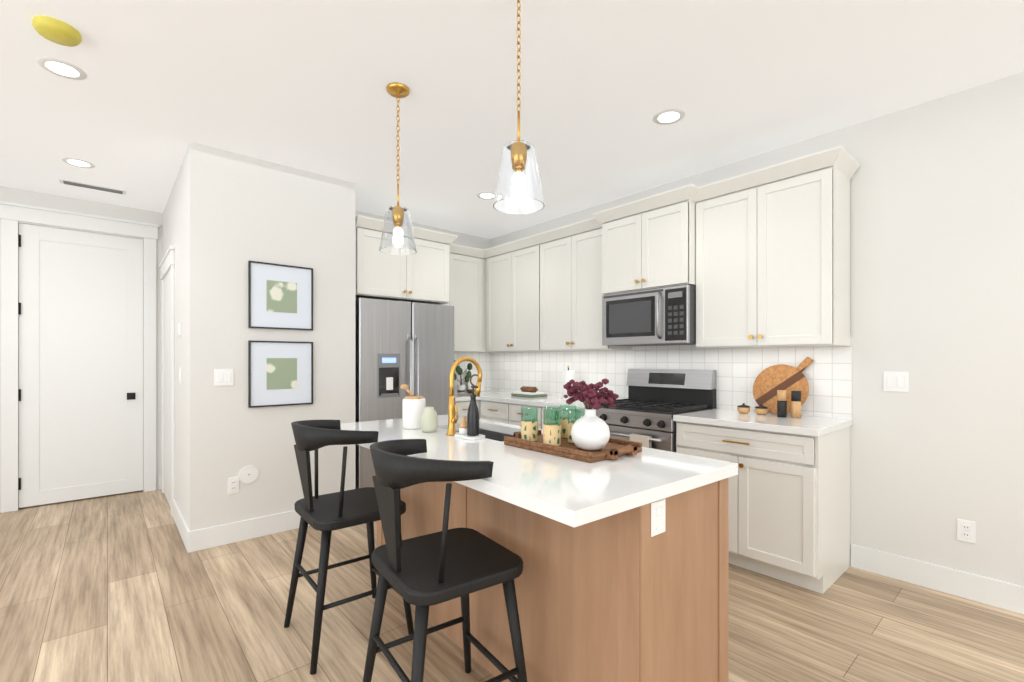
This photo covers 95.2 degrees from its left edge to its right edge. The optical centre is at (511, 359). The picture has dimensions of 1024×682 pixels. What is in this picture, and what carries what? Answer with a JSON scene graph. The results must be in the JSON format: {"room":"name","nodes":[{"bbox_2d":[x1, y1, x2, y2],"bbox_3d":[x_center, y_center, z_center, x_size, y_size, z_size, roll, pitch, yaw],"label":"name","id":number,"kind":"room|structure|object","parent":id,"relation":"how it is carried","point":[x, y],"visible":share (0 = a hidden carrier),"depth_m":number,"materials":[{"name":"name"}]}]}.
{"room":"kitchen","nodes":[
{"label":"kitchen","id":0,"kind":"room"},
{"bbox_2d":[0,186,162,511],"bbox_3d":[-4.866,-0.085,3.500,3.617,2.740,0.100,0,0,-41],"label":"wall","id":1,"kind":"structure","parent":0,"point":[14,195],"depth_m":4.36,"materials":[{"name":"paint"}]},
{"bbox_2d":[18,223,142,507],"bbox_3d":[-3.904,0.052,4.274,0.843,2.442,0.090,0,0,-41],"label":"door","id":2,"kind":"structure","parent":1,"relation":"in","point":[80,389],"depth_m":4.26,"materials":[{"name":"paint"}]},
{"bbox_2d":[0,201,174,516],"bbox_3d":[-3.557,-0.020,3.898,1.117,2.610,1.190,0,0,-41],"label":"door frame","id":3,"kind":"structure","parent":1,"relation":"attached to","point":[12,214],"depth_m":4.07,"materials":[{"name":"paint"}]},
{"bbox_2d":[163,142,354,530],"bbox_3d":[-2.412,-0.085,4.293,1.133,2.740,2.110,0,0,-41],"label":"wall","id":4,"kind":"structure","parent":0,"point":[227,216],"depth_m":3.39,"materials":[{"name":"paint"}]},
{"bbox_2d":[178,322,181,336],"bbox_3d":[-2.483,-0.225,3.497,0.016,0.110,0.075,0,0,-41],"label":"light switch","id":5,"kind":"object","parent":4,"relation":"attached to","point":[180,329],"visible":0.98,"depth_m":3.48,"materials":[{"name":"white plastic"}]},
{"bbox_2d":[179,368,181,382],"bbox_3d":[-2.481,0.120,3.499,0.010,0.116,0.072,0,0,-41],"label":"light switch","id":6,"kind":"object","parent":4,"relation":"attached to","point":[180,375],"visible":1,"depth_m":3.48,"materials":[{"name":"white plastic"}]},
{"bbox_2d":[173,499,187,539],"bbox_3d":[-2.466,1.215,3.479,0.014,0.140,0.910,0,0,-41],"label":"baseboard","id":7,"kind":"structure","parent":4,"relation":"attached to","point":[178,518],"depth_m":3.51,"materials":[{"name":"paint"}]},
{"bbox_2d":[214,369,233,385],"bbox_3d":[-1.999,0.125,3.249,0.118,0.118,0.010,0,0,-41],"label":"light switch","id":8,"kind":"object","parent":4,"relation":"attached to","point":[223,377],"visible":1,"depth_m":3.25,"materials":[{"name":"white plastic"}]},
{"bbox_2d":[228,476,238,493],"bbox_3d":[-1.956,0.885,3.286,0.072,0.116,0.010,0,0,-41],"label":"outlet","id":9,"kind":"object","parent":4,"relation":"attached to","point":[233,485],"visible":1,"depth_m":3.29,"materials":[{"name":"white plastic"}]},
{"bbox_2d":[183,510,309,552],"bbox_3d":[-1.724,1.215,3.486,1.147,0.140,0.016,0,0,-41],"label":"baseboard","id":10,"kind":"structure","parent":4,"relation":"attached to","point":[205,538],"depth_m":3.30,"materials":[{"name":"paint"}]},
{"bbox_2d":[239,466,257,482],"bbox_3d":[-1.884,0.823,3.348,0.125,0.125,0.010,0,0,-41],"label":"electrical outlet cover","id":11,"kind":"object","parent":4,"relation":"attached to","point":[248,474],"visible":1,"depth_m":3.35,"materials":[{"name":"white plastic"}]},
{"bbox_2d":[248,340,312,407],"bbox_3d":[-1.713,0.105,3.486,0.442,0.480,0.023,0,0,-41],"label":"picture","id":12,"kind":"object","parent":4,"relation":"attached to","point":[280,373],"visible":0.94,"depth_m":3.47},
{"bbox_2d":[248,261,312,329],"bbox_3d":[-1.713,-0.465,3.486,0.442,0.480,0.023,0,0,-41],"label":"picture","id":13,"kind":"object","parent":4,"relation":"attached to","point":[280,296],"visible":0.98,"depth_m":3.47},
{"bbox_2d":[355,210,489,248],"bbox_3d":[-1.033,-0.085,5.056,1.950,2.740,0.100,0,0,-41],"label":"wall","id":14,"kind":"structure","parent":0,"point":[472,241],"depth_m":5.37,"materials":[{"name":"paint"}]},
{"bbox_2d":[355,215,457,304],"bbox_3d":[-1.122,-0.871,4.455,0.990,0.652,0.687,0,0,-41],"label":"upper cabinet","id":15,"kind":"object","parent":14,"relation":"attached to","point":[421,275],"visible":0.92,"depth_m":4.20,"materials":[{"name":"paint"}]},
{"bbox_2d":[442,245,485,351],"bbox_3d":[-0.620,-0.635,5.108,0.595,1.100,0.338,0,0,-41],"label":"upper cabinet","id":16,"kind":"object","parent":14,"relation":"attached to","point":[467,267],"depth_m":5.02,"materials":[{"name":"paint"}]},
{"bbox_2d":[454,352,489,391],"bbox_3d":[-0.634,0.117,5.328,0.930,0.505,0.009,0,0,-41],"label":"tile backsplash","id":17,"kind":"structure","parent":14,"relation":"attached to","point":[483,358],"depth_m":5.50,"materials":[{"name":"white tile"}]},
{"bbox_2d":[0,490,1023,681],"bbox_3d":[-0.730,1.315,1.074,6.900,0.060,9.180,0,0,-41],"label":"floor","id":18,"kind":"structure","parent":0,"point":[124,587],"depth_m":2.32,"materials":[{"name":"brown wood"}]},
{"bbox_2d":[284,420,413,674],"bbox_3d":[-0.780,0.787,2.220,0.487,1.000,0.515,0,0,-41],"label":"stool","id":19,"kind":"object","parent":18,"relation":"on","point":[327,514],"visible":0.96,"depth_m":2.07,"materials":[{"name":"black wood"}]},
{"bbox_2d":[355,298,453,488],"bbox_3d":[-1.106,0.385,4.428,0.950,1.800,0.715,0,0,-41],"label":"fridge","id":20,"kind":"object","parent":18,"relation":"on","point":[398,344],"visible":0.56,"depth_m":4.11,"materials":[{"name":"silver metal"}]},
{"bbox_2d":[363,439,526,681],"bbox_3d":[-0.237,0.787,1.624,0.508,1.000,0.516,0,0,-41],"label":"stool","id":21,"kind":"object","parent":18,"relation":"on","point":[423,573],"visible":1,"depth_m":1.52,"materials":[{"name":"black wood"}]},
{"bbox_2d":[454,398,481,418],"bbox_3d":[-0.620,0.848,4.883,0.330,0.876,0.697,0,0,-41],"label":"base cabinet","id":22,"kind":"object","parent":18,"relation":"on","point":[462,404],"depth_m":4.65,"materials":[{"name":"paint"}]},
{"bbox_2d":[482,402,501,422],"bbox_3d":[0.081,0.848,4.773,0.627,0.876,0.495,0,0,-41],"label":"base cabinet","id":23,"kind":"object","parent":18,"relation":"on","point":[492,411],"depth_m":4.61,"materials":[{"name":"paint"}]},
{"bbox_2d":[454,394,477,401],"bbox_3d":[-0.653,0.390,4.887,0.295,0.040,0.647,0,0,-41],"label":"countertop","id":24,"kind":"structure","parent":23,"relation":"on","point":[456,396],"depth_m":4.67,"materials":[{"name":"white stone"}]},
{"bbox_2d":[502,402,533,425],"bbox_3d":[0.348,0.848,4.465,0.627,0.876,0.560,0,0,-41],"label":"base cabinet","id":25,"kind":"object","parent":18,"relation":"on","point":[511,414],"depth_m":4.38,"materials":[{"name":"paint"}]},
{"bbox_2d":[454,390,587,409],"bbox_3d":[0.154,0.390,4.674,0.647,0.040,2.024,0,0,-41],"label":"countertop","id":26,"kind":"structure","parent":25,"relation":"on","point":[486,395],"depth_m":4.38,"materials":[{"name":"white stone"}]},
{"bbox_2d":[454,360,471,392],"bbox_3d":[-0.552,0.189,5.153,0.228,0.360,0.210,0,0,-41],"label":"potted plant","id":27,"kind":"object","parent":26,"relation":"on","point":[460,387],"visible":0.85,"depth_m":5.13,"materials":[{"name":"green plant"}]},
{"bbox_2d":[466,370,483,390],"bbox_3d":[-0.427,0.246,5.417,0.206,0.253,0.058,0,0,-33],"label":"picture","id":28,"kind":"object","parent":26,"relation":"on","point":[473,378],"visible":0.52,"depth_m":5.40,"materials":[{"name":"paper"}]},
{"bbox_2d":[511,391,546,397],"bbox_3d":[0.172,0.349,4.709,0.220,0.040,0.300,0,0,-41],"label":"books","id":29,"kind":"object","parent":26,"relation":"on","point":[530,394],"visible":0.94,"depth_m":4.63,"materials":[{"name":"paper"}]},
{"bbox_2d":[520,386,537,391],"bbox_3d":[0.172,0.300,4.709,0.056,0.055,0.240,0,0,-41],"label":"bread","id":30,"kind":"object","parent":29,"relation":"on","point":[528,389],"visible":0.96,"depth_m":4.68,"materials":[{"name":"brown food"}]},
{"bbox_2d":[560,366,574,398],"bbox_3d":[0.534,0.213,4.428,0.150,0.311,0.150,0,0,-41],"label":"paper towel","id":31,"kind":"object","parent":26,"relation":"on","point":[568,375],"visible":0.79,"depth_m":4.39,"materials":[{"name":"white paper"}]},
{"bbox_2d":[377,426,737,681],"bbox_3d":[-0.020,0.848,2.238,0.586,0.876,1.893,0,0,-41],"label":"kitchen island","id":32,"kind":"object","parent":18,"relation":"on","point":[623,576],"depth_m":1.57,"materials":[{"name":"wood"}]},
{"bbox_2d":[340,418,687,529],"bbox_3d":[-0.278,0.390,2.034,0.517,0.040,1.944,0,0,-41],"label":"island countertop","id":33,"kind":"structure","parent":32,"relation":"on","point":[577,494],"depth_m":1.48,"materials":[{"name":"white stone"}]},
{"bbox_2d":[400,384,425,428],"bbox_3d":[-0.534,0.251,2.524,0.134,0.236,0.122,0,0,-41],"label":"canister","id":34,"kind":"object","parent":33,"relation":"on","point":[413,407],"visible":0.88,"depth_m":2.48,"materials":[{"name":"white ceramic"}]},
{"bbox_2d":[420,407,437,432],"bbox_3d":[-0.423,0.306,2.394,0.092,0.125,0.091,0,0,-41],"label":"jar","id":35,"kind":"object","parent":33,"relation":"on","point":[429,420],"visible":1,"depth_m":2.36,"materials":[{"name":"ceramic"}]},
{"bbox_2d":[446,357,481,434],"bbox_3d":[-0.225,0.177,2.340,0.214,0.383,0.090,0,0,-41],"label":"faucet","id":36,"kind":"object","parent":33,"relation":"on","point":[452,415],"visible":0.94,"depth_m":2.29,"materials":[{"name":"gold metal"}]},
{"bbox_2d":[455,433,484,439],"bbox_3d":[-0.201,0.363,2.219,0.090,0.012,0.150,0,0,-41],"label":"soap dish","id":37,"kind":"object","parent":33,"relation":"on","point":[467,437],"visible":0.77,"depth_m":2.17,"materials":[{"name":"ceramic"}]},
{"bbox_2d":[459,416,466,433],"bbox_3d":[-0.230,0.314,2.250,0.052,0.085,0.051,0,0,-41],"label":"dish brush","id":38,"kind":"object","parent":37,"relation":"on","point":[463,426],"visible":0.85,"depth_m":2.23,"materials":[{"name":"wood"}]},
{"bbox_2d":[467,386,478,435],"bbox_3d":[-0.182,0.240,2.201,0.058,0.232,0.059,0,0,-41],"label":"soap bottle","id":39,"kind":"object","parent":37,"relation":"on","point":[473,420],"visible":1,"depth_m":2.18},
{"bbox_2d":[504,430,641,462],"bbox_3d":[0.243,0.349,1.952,0.320,0.040,0.555,0,0,-41],"label":"tray","id":40,"kind":"object","parent":33,"relation":"on","point":[613,449],"visible":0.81,"depth_m":1.82,"materials":[{"name":"brown wood"}]},
{"bbox_2d":[521,406,537,441],"bbox_3d":[0.075,0.278,2.008,0.076,0.145,0.076,0,0,-41],"label":"tumbler","id":41,"kind":"object","parent":40,"relation":"on","point":[529,429],"visible":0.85,"depth_m":1.98,"materials":[{"name":"green glass"}]},
{"bbox_2d":[543,409,560,445],"bbox_3d":[0.163,0.278,1.899,0.076,0.145,0.076,0,0,-41],"label":"tumbler","id":42,"kind":"object","parent":40,"relation":"on","point":[551,433],"visible":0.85,"depth_m":1.87,"materials":[{"name":"green glass"}]},
{"bbox_2d":[544,406,560,423],"bbox_3d":[0.177,0.278,2.043,0.076,0.145,0.076,0,0,-41],"label":"tumbler","id":43,"kind":"object","parent":40,"relation":"on","point":[547,408],"visible":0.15,"depth_m":2.02,"materials":[{"name":"green glass"}]},
{"bbox_2d":[560,404,575,438],"bbox_3d":[0.251,0.278,2.095,0.076,0.145,0.076,0,0,-41],"label":"tumbler","id":44,"kind":"object","parent":40,"relation":"on","point":[564,428],"visible":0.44,"depth_m":2.07,"materials":[{"name":"green glass"}]},
{"bbox_2d":[567,408,584,443],"bbox_3d":[0.270,0.278,1.966,0.076,0.145,0.076,0,0,-41],"label":"tumbler","id":45,"kind":"object","parent":40,"relation":"on","point":[570,422],"visible":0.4,"depth_m":1.95,"materials":[{"name":"green glass"}]},
{"bbox_2d":[563,378,618,450],"bbox_3d":[0.294,0.211,1.841,0.194,0.278,0.273,0,0,-41],"label":"vase","id":46,"kind":"object","parent":40,"relation":"on","point":[590,431],"visible":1,"depth_m":1.78,"materials":[{"name":"ceramic"}]},
{"bbox_2d":[534,406,583,429],"bbox_3d":[0.638,0.848,4.129,0.627,0.876,0.567,0,0,-41],"label":"base cabinet","id":47,"kind":"object","parent":18,"relation":"on","point":[540,409],"depth_m":4.08,"materials":[{"name":"paint"}]},
{"bbox_2d":[585,369,715,451],"bbox_3d":[1.040,0.682,3.596,0.690,1.205,0.750,0,0,-41],"label":"range","id":48,"kind":"object","parent":18,"relation":"on","point":[654,402],"visible":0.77,"depth_m":3.53,"materials":[{"name":"silver metal"}]},
{"bbox_2d":[630,434,650,447],"bbox_3d":[0.893,0.656,3.255,0.038,0.257,0.150,0,0,-41],"label":"dish towel","id":49,"kind":"object","parent":48,"relation":"hanging from","point":[644,440],"visible":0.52,"depth_m":3.22,"materials":[{"name":"beige fabric"}]},
{"bbox_2d":[673,418,849,593],"bbox_3d":[1.596,0.848,3.021,0.627,0.876,0.832,0,0,-41],"label":"base cabinet","id":50,"kind":"object","parent":18,"relation":"on","point":[789,502],"depth_m":2.69,"materials":[{"name":"paint"}]},
{"bbox_2d":[674,408,852,437],"bbox_3d":[1.593,0.390,3.010,0.647,0.040,0.844,0,0,-41],"label":"countertop","id":51,"kind":"structure","parent":50,"relation":"on","point":[812,426],"depth_m":2.84,"materials":[{"name":"white stone"}]},
{"bbox_2d":[737,403,749,413],"bbox_3d":[1.593,0.335,3.218,0.082,0.068,0.081,0,0,-41],"label":"bowl","id":52,"kind":"object","parent":51,"relation":"on","point":[744,408],"visible":1,"depth_m":3.19,"materials":[{"name":"brown wood"}]},
{"bbox_2d":[755,404,767,414],"bbox_3d":[1.677,0.335,3.145,0.082,0.068,0.081,0,0,-41],"label":"bowl","id":53,"kind":"object","parent":51,"relation":"on","point":[761,409],"visible":0.98,"depth_m":3.12,"materials":[{"name":"brown wood"}]},
{"bbox_2d":[777,390,786,416],"bbox_3d":[1.735,0.284,3.008,0.053,0.170,0.054,0,0,-41],"label":"mill","id":54,"kind":"object","parent":51,"relation":"on","point":[781,403],"visible":1,"depth_m":2.99,"materials":[{"name":"brown wood"}]},
{"bbox_2d":[753,357,812,413],"bbox_3d":[1.803,0.174,3.136,0.103,0.385,0.354,0,0,-45],"label":"cutting board","id":55,"kind":"object","parent":51,"relation":"on","point":[770,381],"visible":0.83,"depth_m":3.14,"materials":[{"name":"brown wood"}]},
{"bbox_2d":[791,391,800,417],"bbox_3d":[1.800,0.284,2.964,0.053,0.170,0.054,0,0,-41],"label":"mill","id":56,"kind":"object","parent":51,"relation":"on","point":[795,404],"visible":1,"depth_m":2.94,"materials":[{"name":"brown wood"}]},
{"bbox_2d":[0,0,1023,238],"bbox_3d":[-0.730,-1.485,1.074,6.900,0.060,9.180,0,0,-41],"label":"ceiling","id":57,"kind":"structure","parent":0,"point":[300,84],"depth_m":2.48,"materials":[{"name":"paint"}]},
{"bbox_2d":[32,15,81,46],"bbox_3d":[-1.998,-1.435,2.057,0.158,0.040,0.154,0,0,-41],"label":"smoke detector","id":58,"kind":"object","parent":57,"relation":"attached to","point":[56,31],"visible":1,"depth_m":2.03,"materials":[{"name":"yellow plastic"}]},
{"bbox_2d":[37,57,86,79],"bbox_3d":[-2.250,-1.453,2.343,0.184,0.004,0.184,0,0,-41],"label":"recessed light","id":59,"kind":"object","parent":57,"relation":"in","point":[60,67],"visible":1,"depth_m":2.34,"materials":[{"name":"paint"}]},
{"bbox_2d":[62,158,94,167],"bbox_3d":[-3.208,-1.453,3.466,0.184,0.004,0.184,0,0,-41],"label":"recessed light","id":60,"kind":"object","parent":57,"relation":"in","point":[79,162],"visible":1,"depth_m":3.45,"materials":[{"name":"paint"}]},
{"bbox_2d":[59,178,125,194],"bbox_3d":[-3.519,-1.450,3.938,0.420,0.011,0.120,0,0,-41],"label":"ceiling vent","id":61,"kind":"object","parent":57,"relation":"in","point":[90,186],"visible":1,"depth_m":3.92,"materials":[{"name":"metal"}]},
{"bbox_2d":[379,82,416,254],"bbox_3d":[-0.613,-1.019,2.519,0.196,0.872,0.196,0,0,-41],"label":"pendant light","id":62,"kind":"object","parent":57,"relation":"hanging from","point":[397,237],"visible":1,"depth_m":2.47,"materials":[{"name":"clear glass"}]},
{"bbox_2d":[477,192,494,198],"bbox_3d":[-0.222,-1.453,4.154,0.184,0.004,0.184,0,0,-41],"label":"recessed light","id":63,"kind":"object","parent":57,"relation":"in","point":[487,195],"visible":0.88,"depth_m":4.15,"materials":[{"name":"paint"}]},
{"bbox_2d":[493,0,543,213],"bbox_3d":[0.026,-1.019,1.780,0.196,0.872,0.196,0,0,-41],"label":"pendant light","id":64,"kind":"object","parent":57,"relation":"hanging from","point":[518,190],"visible":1,"depth_m":1.72,"materials":[{"name":"clear glass"}]},
{"bbox_2d":[653,109,684,124],"bbox_3d":[0.940,-1.453,2.807,0.184,0.004,0.184,0,0,-41],"label":"recessed light","id":65,"kind":"object","parent":57,"relation":"in","point":[670,115],"visible":1,"depth_m":2.80,"materials":[{"name":"paint"}]},
{"bbox_2d":[490,71,1023,585],"bbox_3d":[2.276,-0.085,2.795,0.100,2.740,7.850,0,0,-41],"label":"wall","id":66,"kind":"structure","parent":0,"point":[936,255],"depth_m":2.61,"materials":[{"name":"paint"}]},
{"bbox_2d":[486,237,533,351],"bbox_3d":[0.141,-0.635,4.910,0.338,1.100,0.885,0,0,-41],"label":"upper cabinet","id":67,"kind":"object","parent":66,"relation":"attached to","point":[509,268],"depth_m":4.83,"materials":[{"name":"paint"}]},
{"bbox_2d":[534,217,631,351],"bbox_3d":[0.639,-0.635,4.334,0.338,1.100,0.881,0,0,-41],"label":"upper cabinet","id":68,"kind":"object","parent":66,"relation":"attached to","point":[567,303],"depth_m":4.23,"materials":[{"name":"paint"}]},
{"bbox_2d":[598,185,693,296],"bbox_3d":[1.142,-0.858,3.684,0.428,0.655,0.758,0,0,-41],"label":"upper cabinet","id":69,"kind":"object","parent":66,"relation":"attached to","point":[648,244],"depth_m":3.50,"materials":[{"name":"paint"}]},
{"bbox_2d":[602,284,695,345],"bbox_3d":[1.125,-0.320,3.669,0.475,0.410,0.750,0,0,-41],"label":"microwave","id":70,"kind":"object","parent":69,"relation":"attached to","point":[663,316],"visible":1,"depth_m":3.48,"materials":[{"name":"silver metal"}]},
{"bbox_2d":[490,338,851,418],"bbox_3d":[0.922,0.117,4.277,0.009,0.505,3.634,0,0,-41],"label":"tile backsplash","id":71,"kind":"structure","parent":66,"relation":"attached to","point":[827,372],"depth_m":3.61,"materials":[{"name":"white tile"}]},
{"bbox_2d":[694,149,853,347],"bbox_3d":[1.698,-0.635,3.110,0.338,1.100,0.835,0,0,-41],"label":"upper cabinet","id":72,"kind":"object","parent":66,"relation":"attached to","point":[759,257],"depth_m":2.91,"materials":[{"name":"paint"}]},
{"bbox_2d":[883,372,908,391],"bbox_3d":[2.249,0.131,2.742,0.010,0.118,0.118,0,0,-41],"label":"light switch","id":73,"kind":"object","parent":66,"relation":"attached to","point":[895,381],"visible":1,"depth_m":2.74,"materials":[{"name":"white plastic"}]},
{"bbox_2d":[851,544,1023,614],"bbox_3d":[3.410,1.215,1.397,0.014,0.140,3.992,0,0,-41],"label":"baseboard","id":74,"kind":"structure","parent":66,"relation":"attached to","point":[988,591],"depth_m":2.59,"materials":[{"name":"paint"}]},
{"bbox_2d":[957,519,975,543],"bbox_3d":[2.444,0.924,2.518,0.010,0.116,0.072,0,0,-41],"label":"outlet","id":75,"kind":"object","parent":66,"relation":"attached to","point":[966,530],"visible":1,"depth_m":2.52,"materials":[{"name":"white plastic"}]}
]}

